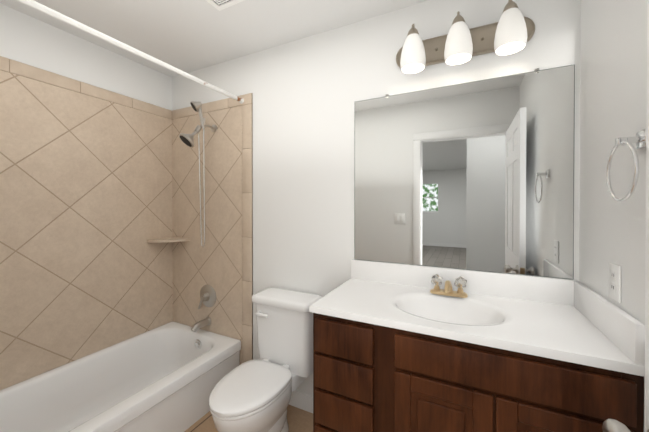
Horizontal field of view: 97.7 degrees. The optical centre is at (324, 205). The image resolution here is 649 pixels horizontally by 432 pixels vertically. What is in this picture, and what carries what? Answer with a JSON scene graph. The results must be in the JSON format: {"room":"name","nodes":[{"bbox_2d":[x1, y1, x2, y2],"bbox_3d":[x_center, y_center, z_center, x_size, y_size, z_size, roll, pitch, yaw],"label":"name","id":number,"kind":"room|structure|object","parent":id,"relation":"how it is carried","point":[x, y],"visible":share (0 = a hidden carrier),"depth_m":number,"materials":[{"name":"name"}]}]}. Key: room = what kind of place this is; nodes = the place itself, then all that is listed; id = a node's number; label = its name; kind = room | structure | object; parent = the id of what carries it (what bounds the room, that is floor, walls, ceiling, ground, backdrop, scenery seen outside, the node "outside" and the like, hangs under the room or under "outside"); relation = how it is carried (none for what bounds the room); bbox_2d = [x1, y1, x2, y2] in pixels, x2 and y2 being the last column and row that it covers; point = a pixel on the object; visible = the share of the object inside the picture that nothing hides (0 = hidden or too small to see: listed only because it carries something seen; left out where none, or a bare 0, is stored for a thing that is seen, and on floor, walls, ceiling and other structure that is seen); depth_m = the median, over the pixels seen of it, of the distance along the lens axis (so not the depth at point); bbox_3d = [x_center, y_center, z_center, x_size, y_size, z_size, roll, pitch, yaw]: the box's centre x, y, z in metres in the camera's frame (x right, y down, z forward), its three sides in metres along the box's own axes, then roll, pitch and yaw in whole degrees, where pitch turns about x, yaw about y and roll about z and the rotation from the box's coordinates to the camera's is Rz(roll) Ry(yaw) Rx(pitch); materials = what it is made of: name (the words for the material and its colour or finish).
{"room":"bathroom","nodes":[
{"label":"bathroom","id":0,"kind":"room"},
{"bbox_2d":[0,3,171,110],"bbox_3d":[-1.691,0.144,1.679,0.100,2.440,1.644,0,0,26],"label":"wall","id":1,"kind":"structure","parent":0,"point":[29,40],"depth_m":1.80,"materials":[{"name":"white paint"}]},
{"bbox_2d":[0,56,171,118],"bbox_3d":[-1.613,-0.756,1.701,0.014,0.075,1.524,0,0,26],"label":"trim","id":2,"kind":"structure","parent":1,"relation":"attached to","point":[28,71],"depth_m":1.79,"materials":[{"name":"beige tile"}]},
{"bbox_2d":[0,70,172,389],"bbox_3d":[-1.615,0.323,1.709,0.010,2.083,1.524,0,0,26],"label":"wall tile","id":3,"kind":"structure","parent":1,"relation":"attached to","point":[86,268],"depth_m":1.79,"materials":[{"name":"beige tile"}]},
{"bbox_2d":[0,0,427,76],"bbox_3d":[-0.436,-1.097,1.106,2.850,0.050,1.744,0,0,26],"label":"ceiling","id":4,"kind":"structure","parent":0,"point":[187,36],"depth_m":1.66,"materials":[{"name":"white paint"}]},
{"bbox_2d":[206,0,243,10],"bbox_3d":[-0.519,-1.065,1.383,0.232,0.016,0.232,0,0,26],"label":"ceiling vent","id":5,"kind":"object","parent":4,"relation":"in","point":[219,5],"visible":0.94,"depth_m":1.48,"materials":[{"name":"white"}]},
{"bbox_2d":[184,404,312,431],"bbox_3d":[-0.423,1.365,1.149,2.850,0.105,1.684,0,0,26],"label":"floor","id":6,"kind":"structure","parent":0,"point":[299,420],"depth_m":1.72,"materials":[{"name":"tile"}]},
{"bbox_2d":[0,322,240,431],"bbox_3d":[-1.271,1.141,1.540,0.758,0.345,1.509,0,0,26],"label":"bathtub","id":7,"kind":"object","parent":6,"relation":"on","point":[167,377],"visible":0.96,"depth_m":1.72,"materials":[{"name":"white ceramic"}]},
{"bbox_2d":[209,287,321,431],"bbox_3d":[-0.322,0.928,1.552,0.412,0.765,0.630,0,0,26],"label":"toilet","id":8,"kind":"object","parent":6,"relation":"on","point":[252,396],"visible":0.98,"depth_m":1.59,"materials":[{"name":"white ceramic"}]},
{"bbox_2d":[309,259,644,431],"bbox_3d":[0.510,0.815,1.217,1.035,0.995,0.521,0,0,26],"label":"bathroom vanity","id":9,"kind":"object","parent":6,"relation":"on","point":[397,347],"visible":0.96,"depth_m":1.02,"materials":[{"name":"brown wood"}]},
{"bbox_2d":[430,274,467,297],"bbox_3d":[0.574,0.379,1.320,0.166,0.093,0.160,0,0,26],"label":"faucet","id":10,"kind":"object","parent":9,"relation":"on","point":[460,282],"visible":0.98,"depth_m":1.34,"materials":[{"name":"gold metal"}]},
{"bbox_2d":[172,0,580,395],"bbox_3d":[-0.072,0.143,1.851,2.850,2.440,0.100,0,0,26],"label":"wall","id":11,"kind":"structure","parent":0,"point":[308,92],"depth_m":1.75,"materials":[{"name":"white paint"}]},
{"bbox_2d":[147,237,189,242],"bbox_3d":[-1.228,0.270,2.237,0.215,0.018,0.215,0,0,26],"label":"corner shelf","id":12,"kind":"object","parent":11,"relation":"attached to","point":[170,239],"visible":1,"depth_m":2.21,"materials":[{"name":"tile"}]},
{"bbox_2d":[172,106,241,364],"bbox_3d":[-0.933,0.319,2.217,0.762,2.083,0.010,0,0,26],"label":"wall tile","id":13,"kind":"structure","parent":11,"relation":"attached to","point":[215,262],"depth_m":2.18,"materials":[{"name":"beige tile"}]},
{"bbox_2d":[179,101,216,246],"bbox_3d":[-0.914,-0.220,2.047,0.128,1.035,0.269,0,0,26],"label":"shower","id":14,"kind":"object","parent":13,"relation":"attached to","point":[187,139],"visible":1,"depth_m":2.03,"materials":[{"name":"silver metal"}]},
{"bbox_2d":[191,317,210,331],"bbox_3d":[-0.934,0.893,2.130,0.066,0.070,0.151,0,0,26],"label":"tub spout","id":15,"kind":"object","parent":13,"relation":"attached to","point":[200,324],"visible":1,"depth_m":2.12,"materials":[{"name":"silver metal"}]},
{"bbox_2d":[198,285,215,308],"bbox_3d":[-0.915,0.697,2.168,0.172,0.174,0.065,0,0,26],"label":"shower valve","id":16,"kind":"object","parent":13,"relation":"attached to","point":[207,295],"visible":1,"depth_m":2.17,"materials":[{"name":"silver metal"}]},
{"bbox_2d":[172,93,252,362],"bbox_3d":[-0.885,0.282,2.190,0.832,2.158,0.014,0,0,26],"label":"trim","id":17,"kind":"structure","parent":11,"relation":"attached to","point":[247,106],"depth_m":2.02,"materials":[{"name":"beige tile"}]},
{"bbox_2d":[289,390,312,412],"bbox_3d":[-0.166,1.286,1.842,0.769,0.155,0.013,0,0,26],"label":"baseboard","id":18,"kind":"structure","parent":11,"relation":"attached to","point":[302,401],"depth_m":1.81,"materials":[{"name":"white"}]},
{"bbox_2d":[354,64,574,278],"bbox_3d":[0.625,-0.152,1.442,1.002,0.933,0.010,0,0,26],"label":"mirror","id":19,"kind":"object","parent":11,"relation":"attached to","point":[477,175],"visible":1,"depth_m":1.39,"materials":[{"name":"clear glass"}]},
{"bbox_2d":[396,0,534,73],"bbox_3d":[0.635,-0.801,1.345,0.620,0.231,0.164,0,0,26],"label":"sconce","id":20,"kind":"object","parent":11,"relation":"attached to","point":[512,31],"visible":1,"depth_m":1.34,"materials":[{"name":"white glass"}]},
{"bbox_2d":[579,0,646,391],"bbox_3d":[0.774,0.152,0.459,0.100,2.440,1.644,0,0,26],"label":"wall","id":21,"kind":"structure","parent":0,"point":[613,70],"depth_m":0.94,"materials":[{"name":"white paint"}]},
{"bbox_2d":[609,262,620,302],"bbox_3d":[0.941,0.246,0.920,0.008,0.116,0.072,0,0,26],"label":"electrical outlet","id":22,"kind":"object","parent":21,"relation":"attached to","point":[615,282],"visible":1,"depth_m":0.91,"materials":[{"name":"white plastic"}]},
{"bbox_2d":[603,0,648,431],"bbox_3d":[0.500,0.325,0.242,0.178,1.963,0.763,0,0,26],"label":"door","id":23,"kind":"structure","parent":21,"relation":"in","point":[611,425],"depth_m":0.58,"materials":[{"name":"white"}]},
{"bbox_2d":[606,129,645,201],"bbox_3d":[0.845,-0.109,0.781,0.060,0.194,0.168,0,0,26],"label":"towel ring","id":24,"kind":"object","parent":21,"relation":"attached to","point":[639,139],"visible":1,"depth_m":0.77,"materials":[{"name":"silver metal"}]},
{"bbox_3d":[-0.797,0.153,0.386,2.650,2.440,0.120,0,0,26],"label":"wall","id":25,"kind":"structure","parent":0,"visible":0},
{"bbox_2d":[17,0,243,103],"bbox_3d":[-0.928,-0.750,1.356,0.042,0.042,1.511,0,0,26],"label":"curtain rod","id":26,"kind":"object","parent":25,"relation":"attached to","point":[60,16],"visible":1,"depth_m":1.29,"materials":[{"name":"paint"}]}
]}

